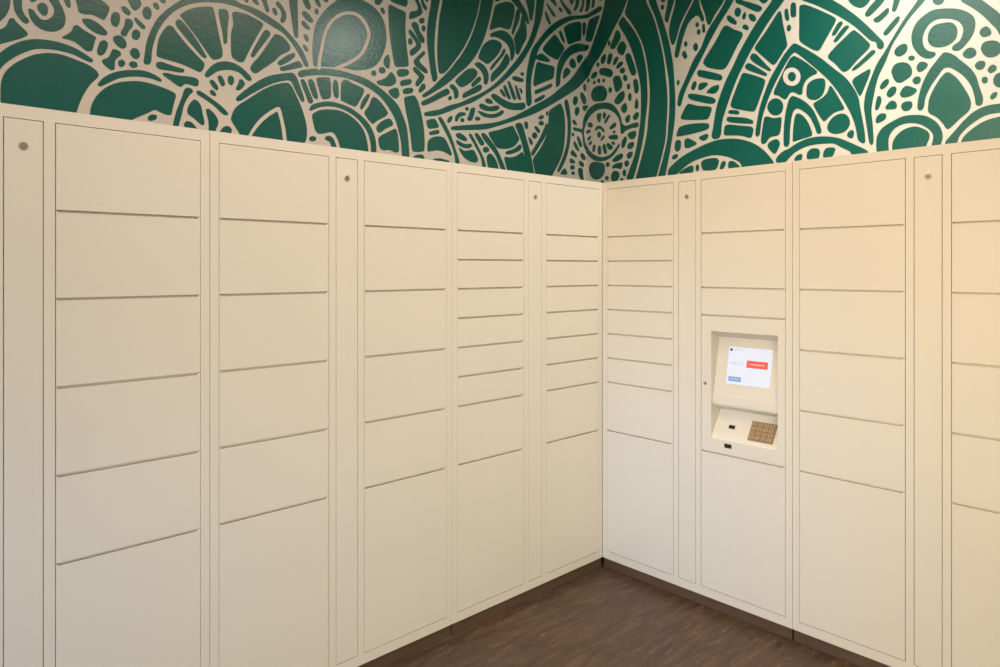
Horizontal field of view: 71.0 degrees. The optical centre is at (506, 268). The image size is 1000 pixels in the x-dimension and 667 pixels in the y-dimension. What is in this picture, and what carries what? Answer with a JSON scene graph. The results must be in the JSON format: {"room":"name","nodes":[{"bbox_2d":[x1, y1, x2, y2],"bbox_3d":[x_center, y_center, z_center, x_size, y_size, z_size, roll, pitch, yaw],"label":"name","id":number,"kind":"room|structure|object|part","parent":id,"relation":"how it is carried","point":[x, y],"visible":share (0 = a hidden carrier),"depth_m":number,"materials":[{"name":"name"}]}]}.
{"room":"parcel locker room","nodes":[
{"label":"parcel locker room","id":0,"kind":"room"},
{"bbox_2d":[0,0,585,179],"bbox_3d":[-1.254,-0.155,2.923,4.899,3.420,0.003,0,0,-43],"label":"wall","id":1,"kind":"structure","parent":0,"point":[497,84],"depth_m":3.32,"materials":[{"name":"green paint"}]},
{"bbox_2d":[384,508,859,666],"bbox_3d":[0.428,1.571,1.145,4.898,0.066,4.898,0,0,-43],"label":"floor","id":2,"kind":"structure","parent":0,"point":[603,616],"depth_m":2.92,"materials":[{"name":"brown wood"}]},
{"bbox_2d":[0,103,209,666],"bbox_3d":[-1.548,0.548,2.155,0.995,1.981,0.691,0,0,-43],"label":"locker","id":3,"kind":"object","parent":2,"relation":"on","point":[105,221],"visible":1,"depth_m":2.04,"materials":[{"name":"beige metal"}]},
{"bbox_3d":[-1.319,0.522,1.914,0.088,1.854,0.018,0,0,-43],"label":"service panel","id":4,"kind":"part","parent":3,"relation":"part of","materials":[{"name":"beige metal"}]},
{"bbox_3d":[-1.122,1.138,2.101,0.393,0.622,0.018,0,0,-43],"label":"locker door","id":5,"kind":"part","parent":3,"relation":"part of","materials":[{"name":"beige metal"}]},
{"bbox_3d":[-1.122,0.702,2.101,0.393,0.246,0.018,0,0,-43],"label":"locker door","id":6,"kind":"part","parent":3,"relation":"part of","materials":[{"name":"beige metal"}]},
{"bbox_3d":[-1.122,0.455,2.101,0.393,0.246,0.018,0,0,-43],"label":"locker door","id":7,"kind":"part","parent":3,"relation":"part of","materials":[{"name":"beige metal"}]},
{"bbox_3d":[-1.122,0.208,2.101,0.393,0.246,0.018,0,0,-43],"label":"locker door","id":8,"kind":"part","parent":3,"relation":"part of","materials":[{"name":"beige metal"}]},
{"bbox_3d":[-1.122,-0.040,2.101,0.393,0.246,0.018,0,0,-43],"label":"locker door","id":9,"kind":"part","parent":3,"relation":"part of","materials":[{"name":"beige metal"}]},
{"bbox_3d":[-1.122,-0.285,2.101,0.393,0.241,0.018,0,0,-43],"label":"locker door","id":10,"kind":"part","parent":3,"relation":"part of","materials":[{"name":"beige metal"}]},
{"bbox_2d":[210,131,451,666],"bbox_3d":[-0.824,0.548,2.840,0.995,1.981,0.691,0,0,-43],"label":"locker","id":11,"kind":"object","parent":2,"relation":"on","point":[331,267],"visible":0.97,"depth_m":2.54,"materials":[{"name":"beige metal"}]},
{"bbox_3d":[-0.793,1.138,2.412,0.393,0.622,0.018,0,0,-43],"label":"locker door","id":12,"kind":"part","parent":11,"relation":"part of","materials":[{"name":"beige metal"}]},
{"bbox_3d":[-0.793,0.702,2.412,0.393,0.246,0.018,0,0,-43],"label":"locker door","id":13,"kind":"part","parent":11,"relation":"part of","materials":[{"name":"beige metal"}]},
{"bbox_3d":[-0.793,0.455,2.412,0.393,0.246,0.018,0,0,-43],"label":"locker door","id":14,"kind":"part","parent":11,"relation":"part of","materials":[{"name":"beige metal"}]},
{"bbox_3d":[-0.793,0.208,2.412,0.393,0.246,0.018,0,0,-43],"label":"locker door","id":15,"kind":"part","parent":11,"relation":"part of","materials":[{"name":"beige metal"}]},
{"bbox_3d":[-0.793,-0.040,2.412,0.393,0.246,0.018,0,0,-43],"label":"locker door","id":16,"kind":"part","parent":11,"relation":"part of","materials":[{"name":"beige metal"}]},
{"bbox_3d":[-0.793,-0.285,2.412,0.393,0.241,0.018,0,0,-43],"label":"locker door","id":17,"kind":"part","parent":11,"relation":"part of","materials":[{"name":"beige metal"}]},
{"bbox_3d":[-0.595,0.522,2.599,0.088,1.854,0.018,0,0,-43],"label":"service panel","id":18,"kind":"part","parent":11,"relation":"part of","materials":[{"name":"beige metal"}]},
{"bbox_3d":[-0.398,1.138,2.786,0.393,0.622,0.018,0,0,-43],"label":"locker door","id":19,"kind":"part","parent":11,"relation":"part of","materials":[{"name":"beige metal"}]},
{"bbox_3d":[-0.398,0.702,2.786,0.393,0.246,0.018,0,0,-43],"label":"locker door","id":20,"kind":"part","parent":11,"relation":"part of","materials":[{"name":"beige metal"}]},
{"bbox_3d":[-0.398,0.455,2.786,0.393,0.246,0.018,0,0,-43],"label":"locker door","id":21,"kind":"part","parent":11,"relation":"part of","materials":[{"name":"beige metal"}]},
{"bbox_3d":[-0.398,0.208,2.786,0.393,0.246,0.018,0,0,-43],"label":"locker door","id":22,"kind":"part","parent":11,"relation":"part of","materials":[{"name":"beige metal"}]},
{"bbox_3d":[-0.398,-0.040,2.786,0.393,0.246,0.018,0,0,-43],"label":"locker door","id":23,"kind":"part","parent":11,"relation":"part of","materials":[{"name":"beige metal"}]},
{"bbox_3d":[-0.398,-0.285,2.786,0.393,0.241,0.018,0,0,-43],"label":"locker door","id":24,"kind":"part","parent":11,"relation":"part of","materials":[{"name":"beige metal"}]},
{"bbox_2d":[451,163,601,634],"bbox_3d":[-0.100,0.548,3.525,0.995,1.981,0.691,0,0,-43],"label":"locker","id":25,"kind":"object","parent":2,"relation":"on","point":[527,247],"visible":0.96,"depth_m":3.24,"materials":[{"name":"beige metal"}]},
{"bbox_3d":[-0.069,1.138,3.097,0.393,0.622,0.018,0,0,-43],"label":"locker door","id":26,"kind":"part","parent":25,"relation":"part of","materials":[{"name":"beige metal"}]},
{"bbox_3d":[-0.069,0.702,3.097,0.393,0.246,0.018,0,0,-43],"label":"locker door","id":27,"kind":"part","parent":25,"relation":"part of","materials":[{"name":"beige metal"}]},
{"bbox_3d":[-0.069,0.517,3.097,0.393,0.122,0.018,0,0,-43],"label":"locker door","id":28,"kind":"part","parent":25,"relation":"part of","materials":[{"name":"beige metal"}]},
{"bbox_3d":[-0.069,0.393,3.097,0.393,0.122,0.018,0,0,-43],"label":"locker door","id":29,"kind":"part","parent":25,"relation":"part of","materials":[{"name":"beige metal"}]},
{"bbox_3d":[-0.069,0.270,3.097,0.393,0.122,0.018,0,0,-43],"label":"locker door","id":30,"kind":"part","parent":25,"relation":"part of","materials":[{"name":"beige metal"}]},
{"bbox_3d":[-0.069,0.146,3.097,0.393,0.122,0.018,0,0,-43],"label":"locker door","id":31,"kind":"part","parent":25,"relation":"part of","materials":[{"name":"beige metal"}]},
{"bbox_3d":[-0.069,0.022,3.097,0.393,0.122,0.018,0,0,-43],"label":"locker door","id":32,"kind":"part","parent":25,"relation":"part of","materials":[{"name":"beige metal"}]},
{"bbox_3d":[-0.069,-0.102,3.097,0.393,0.122,0.018,0,0,-43],"label":"locker door","id":33,"kind":"part","parent":25,"relation":"part of","materials":[{"name":"beige metal"}]},
{"bbox_3d":[-0.069,-0.285,3.097,0.393,0.241,0.018,0,0,-43],"label":"locker door","id":34,"kind":"part","parent":25,"relation":"part of","materials":[{"name":"beige metal"}]},
{"bbox_3d":[0.128,0.522,3.284,0.088,1.854,0.018,0,0,-43],"label":"service panel","id":35,"kind":"part","parent":25,"relation":"part of","materials":[{"name":"beige metal"}]},
{"bbox_3d":[0.325,1.138,3.470,0.393,0.622,0.018,0,0,-43],"label":"locker door","id":36,"kind":"part","parent":25,"relation":"part of","materials":[{"name":"beige metal"}]},
{"bbox_3d":[0.325,0.702,3.470,0.393,0.246,0.018,0,0,-43],"label":"locker door","id":37,"kind":"part","parent":25,"relation":"part of","materials":[{"name":"beige metal"}]},
{"bbox_3d":[0.325,0.517,3.470,0.393,0.122,0.018,0,0,-43],"label":"locker door","id":38,"kind":"part","parent":25,"relation":"part of","materials":[{"name":"beige metal"}]},
{"bbox_3d":[0.325,0.393,3.470,0.393,0.122,0.018,0,0,-43],"label":"locker door","id":39,"kind":"part","parent":25,"relation":"part of","materials":[{"name":"beige metal"}]},
{"bbox_3d":[0.325,0.270,3.470,0.393,0.122,0.018,0,0,-43],"label":"locker door","id":40,"kind":"part","parent":25,"relation":"part of","materials":[{"name":"beige metal"}]},
{"bbox_3d":[0.325,0.146,3.470,0.393,0.122,0.018,0,0,-43],"label":"locker door","id":41,"kind":"part","parent":25,"relation":"part of","materials":[{"name":"beige metal"}]},
{"bbox_3d":[0.325,0.022,3.470,0.393,0.122,0.018,0,0,-43],"label":"locker door","id":42,"kind":"part","parent":25,"relation":"part of","materials":[{"name":"beige metal"}]},
{"bbox_3d":[0.325,-0.102,3.470,0.393,0.122,0.018,0,0,-43],"label":"locker door","id":43,"kind":"part","parent":25,"relation":"part of","materials":[{"name":"beige metal"}]},
{"bbox_3d":[0.325,-0.285,3.470,0.393,0.241,0.018,0,0,-43],"label":"locker door","id":44,"kind":"part","parent":25,"relation":"part of","materials":[{"name":"beige metal"}]},
{"bbox_2d":[603,161,793,639],"bbox_3d":[1.085,0.548,3.492,0.691,1.981,0.995,0,0,-43],"label":"locker","id":45,"kind":"object","parent":2,"relation":"on","point":[698,266],"visible":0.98,"depth_m":3.20,"materials":[{"name":"beige metal"}]},
{"bbox_3d":[0.658,1.138,3.461,0.018,0.622,0.393,0,0,-43],"label":"locker door","id":46,"kind":"part","parent":45,"relation":"part of","materials":[{"name":"beige metal"}]},
{"bbox_3d":[0.658,0.702,3.461,0.018,0.246,0.393,0,0,-43],"label":"locker door","id":47,"kind":"part","parent":45,"relation":"part of","materials":[{"name":"beige metal"}]},
{"bbox_3d":[0.658,0.517,3.461,0.018,0.122,0.393,0,0,-43],"label":"locker door","id":48,"kind":"part","parent":45,"relation":"part of","materials":[{"name":"beige metal"}]},
{"bbox_3d":[0.658,0.393,3.461,0.018,0.122,0.393,0,0,-43],"label":"locker door","id":49,"kind":"part","parent":45,"relation":"part of","materials":[{"name":"beige metal"}]},
{"bbox_3d":[0.658,0.270,3.461,0.018,0.122,0.393,0,0,-43],"label":"locker door","id":50,"kind":"part","parent":45,"relation":"part of","materials":[{"name":"beige metal"}]},
{"bbox_3d":[0.658,0.146,3.461,0.018,0.122,0.393,0,0,-43],"label":"locker door","id":51,"kind":"part","parent":45,"relation":"part of","materials":[{"name":"beige metal"}]},
{"bbox_3d":[0.658,0.022,3.461,0.018,0.122,0.393,0,0,-43],"label":"locker door","id":52,"kind":"part","parent":45,"relation":"part of","materials":[{"name":"beige metal"}]},
{"bbox_3d":[0.658,-0.102,3.461,0.018,0.122,0.393,0,0,-43],"label":"locker door","id":53,"kind":"part","parent":45,"relation":"part of","materials":[{"name":"beige metal"}]},
{"bbox_3d":[0.658,-0.285,3.461,0.018,0.241,0.393,0,0,-43],"label":"locker door","id":54,"kind":"part","parent":45,"relation":"part of","materials":[{"name":"beige metal"}]},
{"bbox_3d":[0.844,0.522,3.264,0.018,1.854,0.088,0,0,-43],"label":"service panel","id":55,"kind":"part","parent":45,"relation":"part of","materials":[{"name":"beige metal"}]},
{"bbox_3d":[1.031,1.138,3.067,0.018,0.622,0.393,0,0,-43],"label":"locker door","id":56,"kind":"part","parent":45,"relation":"part of","materials":[{"name":"beige metal"}]},
{"bbox_3d":[1.031,0.146,3.067,0.018,0.122,0.393,0,0,-43],"label":"locker door","id":57,"kind":"part","parent":45,"relation":"part of","materials":[{"name":"beige metal"}]},
{"bbox_3d":[1.031,-0.040,3.067,0.018,0.246,0.393,0,0,-43],"label":"locker door","id":58,"kind":"part","parent":45,"relation":"part of","materials":[{"name":"beige metal"}]},
{"bbox_3d":[1.031,-0.285,3.067,0.018,0.241,0.393,0,0,-43],"label":"locker door","id":59,"kind":"part","parent":45,"relation":"part of","materials":[{"name":"beige metal"}]},
{"bbox_3d":[1.054,0.520,3.088,0.082,0.610,0.393,0,0,-43],"label":"control panel","id":60,"kind":"part","parent":45,"relation":"part of","materials":[{"name":"beige metal"}]},
{"bbox_2d":[793,138,999,666],"bbox_3d":[1.770,0.548,2.769,0.691,1.981,0.995,0,0,-43],"label":"locker","id":61,"kind":"object","parent":2,"relation":"on","point":[896,253],"visible":1,"depth_m":2.61,"materials":[{"name":"beige metal"}]},
{"bbox_3d":[1.343,1.138,2.738,0.018,0.622,0.393,0,0,-43],"label":"locker door","id":62,"kind":"part","parent":61,"relation":"part of","materials":[{"name":"beige metal"}]},
{"bbox_3d":[1.343,0.702,2.738,0.018,0.246,0.393,0,0,-43],"label":"locker door","id":63,"kind":"part","parent":61,"relation":"part of","materials":[{"name":"beige metal"}]},
{"bbox_3d":[1.343,0.455,2.738,0.018,0.246,0.393,0,0,-43],"label":"locker door","id":64,"kind":"part","parent":61,"relation":"part of","materials":[{"name":"beige metal"}]},
{"bbox_3d":[1.343,0.208,2.738,0.018,0.246,0.393,0,0,-43],"label":"locker door","id":65,"kind":"part","parent":61,"relation":"part of","materials":[{"name":"beige metal"}]},
{"bbox_3d":[1.343,-0.040,2.738,0.018,0.246,0.393,0,0,-43],"label":"locker door","id":66,"kind":"part","parent":61,"relation":"part of","materials":[{"name":"beige metal"}]},
{"bbox_3d":[1.343,-0.285,2.738,0.018,0.241,0.393,0,0,-43],"label":"locker door","id":67,"kind":"part","parent":61,"relation":"part of","materials":[{"name":"beige metal"}]},
{"bbox_3d":[1.529,0.522,2.540,0.018,1.854,0.088,0,0,-43],"label":"service panel","id":68,"kind":"part","parent":61,"relation":"part of","materials":[{"name":"beige metal"}]},
{"bbox_3d":[1.716,1.138,2.343,0.018,0.622,0.393,0,0,-43],"label":"locker door","id":69,"kind":"part","parent":61,"relation":"part of","materials":[{"name":"beige metal"}]},
{"bbox_3d":[1.716,0.702,2.343,0.018,0.246,0.393,0,0,-43],"label":"locker door","id":70,"kind":"part","parent":61,"relation":"part of","materials":[{"name":"beige metal"}]},
{"bbox_3d":[1.716,0.455,2.343,0.018,0.246,0.393,0,0,-43],"label":"locker door","id":71,"kind":"part","parent":61,"relation":"part of","materials":[{"name":"beige metal"}]},
{"bbox_3d":[1.716,0.208,2.343,0.018,0.246,0.393,0,0,-43],"label":"locker door","id":72,"kind":"part","parent":61,"relation":"part of","materials":[{"name":"beige metal"}]},
{"bbox_3d":[1.716,-0.040,2.343,0.018,0.246,0.393,0,0,-43],"label":"locker door","id":73,"kind":"part","parent":61,"relation":"part of","materials":[{"name":"beige metal"}]},
{"bbox_3d":[1.716,-0.285,2.343,0.018,0.241,0.393,0,0,-43],"label":"locker door","id":74,"kind":"part","parent":61,"relation":"part of","materials":[{"name":"beige metal"}]},
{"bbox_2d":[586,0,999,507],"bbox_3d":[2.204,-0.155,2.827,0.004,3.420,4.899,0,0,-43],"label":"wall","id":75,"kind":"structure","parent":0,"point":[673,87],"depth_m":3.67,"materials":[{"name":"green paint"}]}
]}

